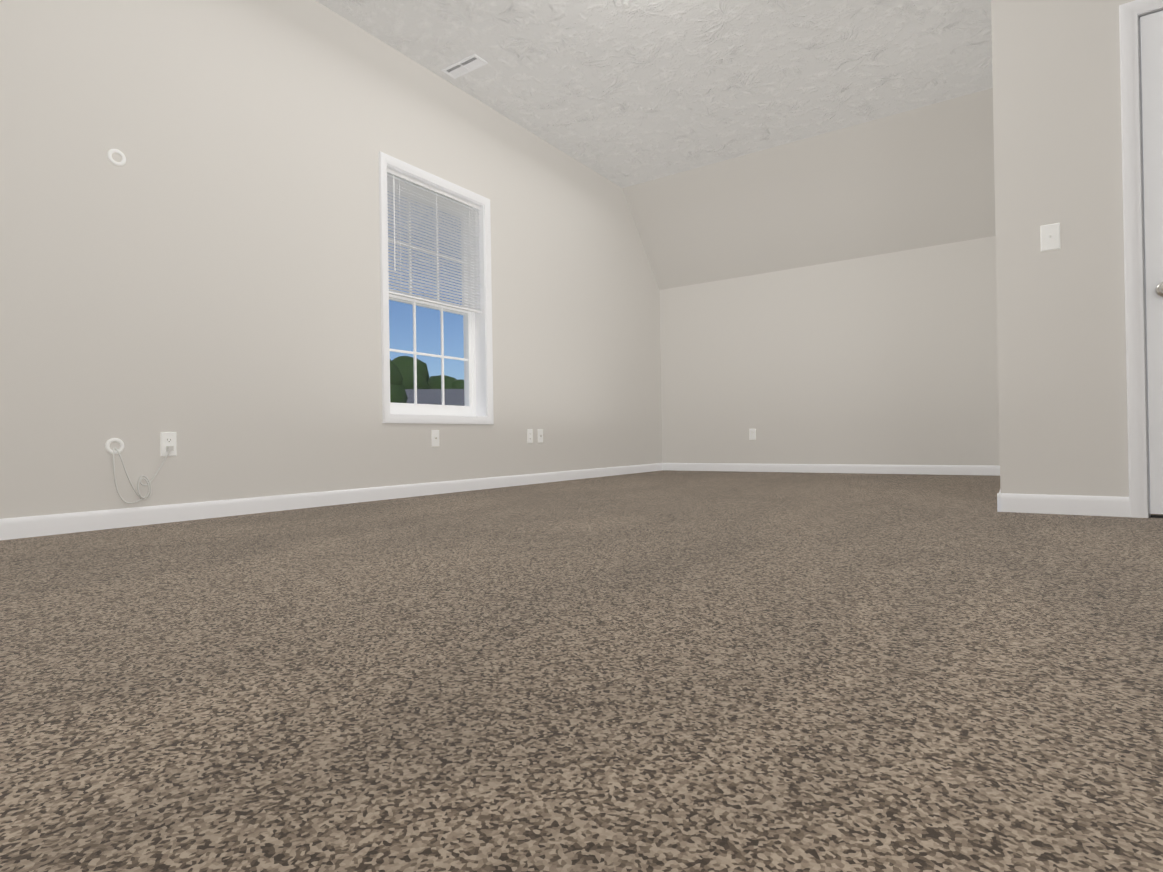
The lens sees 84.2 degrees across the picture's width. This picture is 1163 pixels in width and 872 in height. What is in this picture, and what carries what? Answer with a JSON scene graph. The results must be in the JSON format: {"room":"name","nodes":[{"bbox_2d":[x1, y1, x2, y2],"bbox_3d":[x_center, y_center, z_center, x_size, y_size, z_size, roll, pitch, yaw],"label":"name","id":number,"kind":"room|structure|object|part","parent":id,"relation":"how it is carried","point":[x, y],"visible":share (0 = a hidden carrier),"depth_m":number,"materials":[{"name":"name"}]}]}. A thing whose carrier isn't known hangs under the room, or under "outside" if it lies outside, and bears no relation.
{"room":"empty bonus room","nodes":[
{"label":"empty bonus room","id":0,"kind":"room"},
{"bbox_2d":[0,0,661,518],"bbox_3d":[-1.104,-1.049,4.252,0.001,2.890,7.010,-1,0,34],"label":"wall","id":1,"kind":"structure","parent":0,"point":[198,270],"depth_m":3.37,"materials":[{"name":"grey paint"}]},
{"bbox_2d":[105,438,123,453],"bbox_3d":[-2.059,0.044,2.837,0.027,0.072,0.072,-1,0,34],"label":"grommet","id":2,"kind":"object","parent":1,"relation":"attached to","point":[109,450],"visible":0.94,"depth_m":2.83,"materials":[{"name":"white plastic"}]},
{"bbox_2d":[107,149,125,165],"bbox_3d":[-2.068,-1.236,2.861,0.027,0.072,0.072,-1,0,34],"label":"grommet","id":3,"kind":"object","parent":1,"relation":"attached to","point":[110,158],"visible":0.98,"depth_m":2.85,"materials":[{"name":"white plastic"}]},
{"bbox_2d":[160,432,176,456],"bbox_3d":[-1.929,0.038,3.010,0.007,0.114,0.070,-1,0,34],"label":"electrical outlet","id":4,"kind":"object","parent":1,"relation":"attached to","point":[168,438],"visible":0.85,"depth_m":3.00,"materials":[{"name":"white plastic"}]},
{"bbox_2d":[166,446,173,450],"bbox_3d":[-1.917,0.058,3.000,0.023,0.022,0.022,-1,0,34],"label":"plug","id":5,"kind":"object","parent":4,"relation":"attached to","point":[169,448],"visible":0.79,"depth_m":2.99,"materials":[{"name":"white plastic"}]},
{"bbox_2d":[113,447,169,503],"bbox_3d":[-1.982,0.173,2.906,0.046,0.255,0.230,-1,0,34],"label":"power cord","id":6,"kind":"object","parent":5,"relation":"attached to","point":[148,484],"visible":0.96,"depth_m":2.87,"materials":[{"name":"white plastic"}]},
{"bbox_2d":[0,463,662,539],"bbox_3d":[-1.077,0.355,4.241,0.013,0.083,7.010,-1,0,34],"label":"baseboard","id":7,"kind":"structure","parent":1,"relation":"attached to","point":[33,526],"depth_m":3.34,"materials":[{"name":"white wood"}]},
{"bbox_2d":[431,430,438,446],"bbox_3d":[-0.989,0.015,4.378,0.013,0.114,0.070,-1,0,34],"label":"electrical outlet","id":8,"kind":"object","parent":1,"relation":"attached to","point":[435,437],"visible":1,"depth_m":4.38,"materials":[{"name":"white plastic"}]},
{"bbox_2d":[379,151,493,424],"bbox_3d":[-0.964,-0.932,4.438,0.018,1.699,1.009,-1,0,34],"label":"window frame","id":9,"kind":"structure","parent":1,"relation":"in","point":[384,161],"depth_m":4.24,"materials":[{"name":"white wood"}]},
{"bbox_2d":[387,168,481,336],"bbox_3d":[-1.005,-1.226,4.465,0.036,0.982,0.877,-1,0,34],"label":"window blind","id":10,"kind":"object","parent":9,"relation":"attached to","point":[428,197],"visible":0.81,"depth_m":4.44,"materials":[{"name":"white plastic"}]},
{"bbox_2d":[387,164,486,416],"bbox_3d":[-1.014,-0.931,4.473,0.105,1.611,0.921,-1,0,34],"label":"liner","id":11,"kind":"object","parent":1,"relation":"attached to","point":[480,370],"visible":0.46,"depth_m":4.82,"materials":[{"name":"white"}]},
{"bbox_2d":[387,174,475,415],"bbox_3d":[-1.091,-0.930,4.525,0.100,1.611,0.921,-1,0,34],"label":"window","id":12,"kind":"structure","parent":11,"relation":"attached to","point":[425,344],"depth_m":4.62,"materials":[{"name":"clear glass"}]},
{"bbox_3d":[-1.091,-0.930,4.525,0.100,1.611,0.921,-1,0,34],"label":"window sashes","id":13,"kind":"part","parent":12,"relation":"part of","materials":[{"name":"white plastic"}]},
{"bbox_2d":[527,429,532,442],"bbox_3d":[-0.416,0.001,5.222,0.007,0.114,0.070,-1,0,34],"label":"electrical outlet","id":14,"kind":"object","parent":1,"relation":"attached to","point":[529,435],"visible":1,"depth_m":5.22,"materials":[{"name":"white plastic"}]},
{"bbox_2d":[537,429,542,442],"bbox_3d":[-0.337,0.000,5.332,0.013,0.114,0.070,-1,0,34],"label":"electrical outlet","id":15,"kind":"object","parent":1,"relation":"attached to","point":[540,435],"visible":1,"depth_m":5.33,"materials":[{"name":"white plastic"}]},
{"bbox_2d":[0,470,1162,871],"bbox_3d":[0.936,0.357,2.863,4.890,0.001,7.010,-1,0,34],"label":"floor carpet","id":16,"kind":"object","parent":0,"point":[666,670],"visible":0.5,"depth_m":0.94,"materials":[{"name":"brown carpet"}]},
{"bbox_2d":[315,0,992,187],"bbox_3d":[1.017,-2.534,3.063,4.890,0.001,5.016,-1,0,34],"label":"ceiling","id":17,"kind":"structure","parent":0,"point":[624,93],"depth_m":4.37,"materials":[{"name":"white paint"}]},
{"bbox_2d":[441,54,487,78],"bbox_3d":[-0.792,-2.494,4.351,0.310,0.007,0.125,-1,0,34],"label":"ceiling vent","id":18,"kind":"object","parent":17,"relation":"in","point":[464,66],"visible":1,"depth_m":4.34,"materials":[{"name":"white metal"}]},
{"bbox_2d":[623,88,995,289],"bbox_3d":[2.658,-2.103,5.450,4.890,0.890,0.773,-1,0,34],"label":"ceiling","id":19,"kind":"structure","parent":0,"point":[921,177],"depth_m":5.74,"materials":[{"name":"grey paint"}]},
{"bbox_2d":[660,236,999,465],"bbox_3d":[2.900,-0.660,5.761,4.890,2.000,0.001,-1,0,34],"label":"wall","id":20,"kind":"structure","parent":0,"point":[887,359],"depth_m":6.07,"materials":[{"name":"grey paint"}]},
{"bbox_2d":[749,429,755,439],"bbox_3d":[1.740,-0.017,6.554,0.070,0.114,0.007,-1,0,34],"label":"electrical outlet","id":21,"kind":"object","parent":20,"relation":"attached to","point":[752,434],"visible":1,"depth_m":6.55,"materials":[{"name":"white plastic"}]},
{"bbox_2d":[663,463,999,475],"bbox_3d":[2.218,0.312,6.225,3.210,0.083,0.013,-1,0,34],"label":"baseboard","id":22,"kind":"structure","parent":20,"relation":"attached to","point":[906,469],"depth_m":6.05,"materials":[{"name":"white wood"}]},
{"bbox_2d":[991,0,1134,496],"bbox_3d":[2.568,-1.117,2.448,1.680,2.890,0.001,-1,0,34],"label":"wall","id":23,"kind":"structure","parent":0,"point":[1062,380],"depth_m":2.79,"materials":[{"name":"grey paint"}]},
{"bbox_2d":[1040,223,1060,251],"bbox_3d":[2.039,-0.866,2.801,0.070,0.114,0.015,-1,0,34],"label":"light switch","id":24,"kind":"object","parent":23,"relation":"attached to","point":[1049,237],"visible":1,"depth_m":2.80,"materials":[{"name":"white plastic"}]},
{"bbox_2d":[997,493,1129,516],"bbox_3d":[2.072,0.297,2.787,0.458,0.083,0.013,-1,0,34],"label":"baseboard","id":25,"kind":"structure","parent":23,"relation":"attached to","point":[1114,506],"depth_m":2.77,"materials":[{"name":"white wood"}]},
{"bbox_2d":[1119,0,1162,517],"bbox_3d":[2.674,-0.732,2.436,0.965,2.117,0.133,-1,0,34],"label":"door frame","id":26,"kind":"structure","parent":23,"relation":"attached to","point":[1129,12],"depth_m":2.64,"materials":[{"name":"white wood"}]},
{"bbox_2d":[1139,11,1162,513],"bbox_3d":[2.658,-0.706,2.413,0.831,2.034,0.035,-1,0,34],"label":"door","id":27,"kind":"structure","parent":23,"relation":"in","point":[1151,53],"depth_m":2.62,"materials":[{"name":"white wood"}]},
{"bbox_2d":[1155,282,1162,296],"bbox_3d":[2.339,-0.592,2.569,0.066,0.066,0.068,-1,0,34],"label":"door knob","id":28,"kind":"structure","parent":27,"relation":"attached to","point":[1159,289],"depth_m":2.60,"materials":[{"name":"silver metal"}]},
{"bbox_2d":[1149,515,1162,517],"bbox_3d":[2.695,0.325,2.436,0.841,0.001,0.109,-1,0,34],"label":"floor","id":29,"kind":"structure","parent":0,"point":[1156,516],"depth_m":2.65,"materials":[{"name":"black"}]},
{"label":"wall","id":30,"kind":"structure","parent":0,"visible":0},
{"bbox_2d":[997,491,1000,511],"bbox_3d":[2.713,0.293,4.118,0.013,0.083,2.933,-1,0,34],"label":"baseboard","id":31,"kind":"structure","parent":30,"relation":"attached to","point":[999,496],"depth_m":2.91,"materials":[{"name":"white wood"}]},
{"label":"outside","id":32,"kind":"structure","parent":0,"visible":0},
{"label":"lawn","id":33,"kind":"structure","parent":32,"visible":0},
{"bbox_2d":[390,359,407,402],"bbox_3d":[-17.647,-2.265,55.545,4.798,9.183,4.812,-1,0,34],"label":"tree","id":34,"kind":"object","parent":33,"relation":"on","point":[402,398],"depth_m":54.78,"materials":[{"name":"green plant"}]},
{"bbox_2d":[392,356,430,388],"bbox_3d":[-25.409,-4.320,89.745,8.394,13.896,9.506,-1,0,34],"label":"tree","id":35,"kind":"object","parent":33,"relation":"on","point":[409,380],"depth_m":87.97,"materials":[{"name":"green plant"}]},
{"bbox_2d":[405,389,464,405],"bbox_3d":[-29.689,-1.381,74.800,49.150,8.000,9.950,-1,0,-7],"label":"townhouses","id":36,"kind":"structure","parent":33,"relation":"on","point":[436,394],"depth_m":74.52,"materials":[{"name":"grey"}]},
{"bbox_2d":[428,375,463,388],"bbox_3d":[-19.363,-3.300,96.335,8.544,11.731,8.253,-1,0,34],"label":"tree","id":37,"kind":"object","parent":33,"relation":"on","point":[450,384],"depth_m":94.14,"materials":[{"name":"green plant"}]}
]}

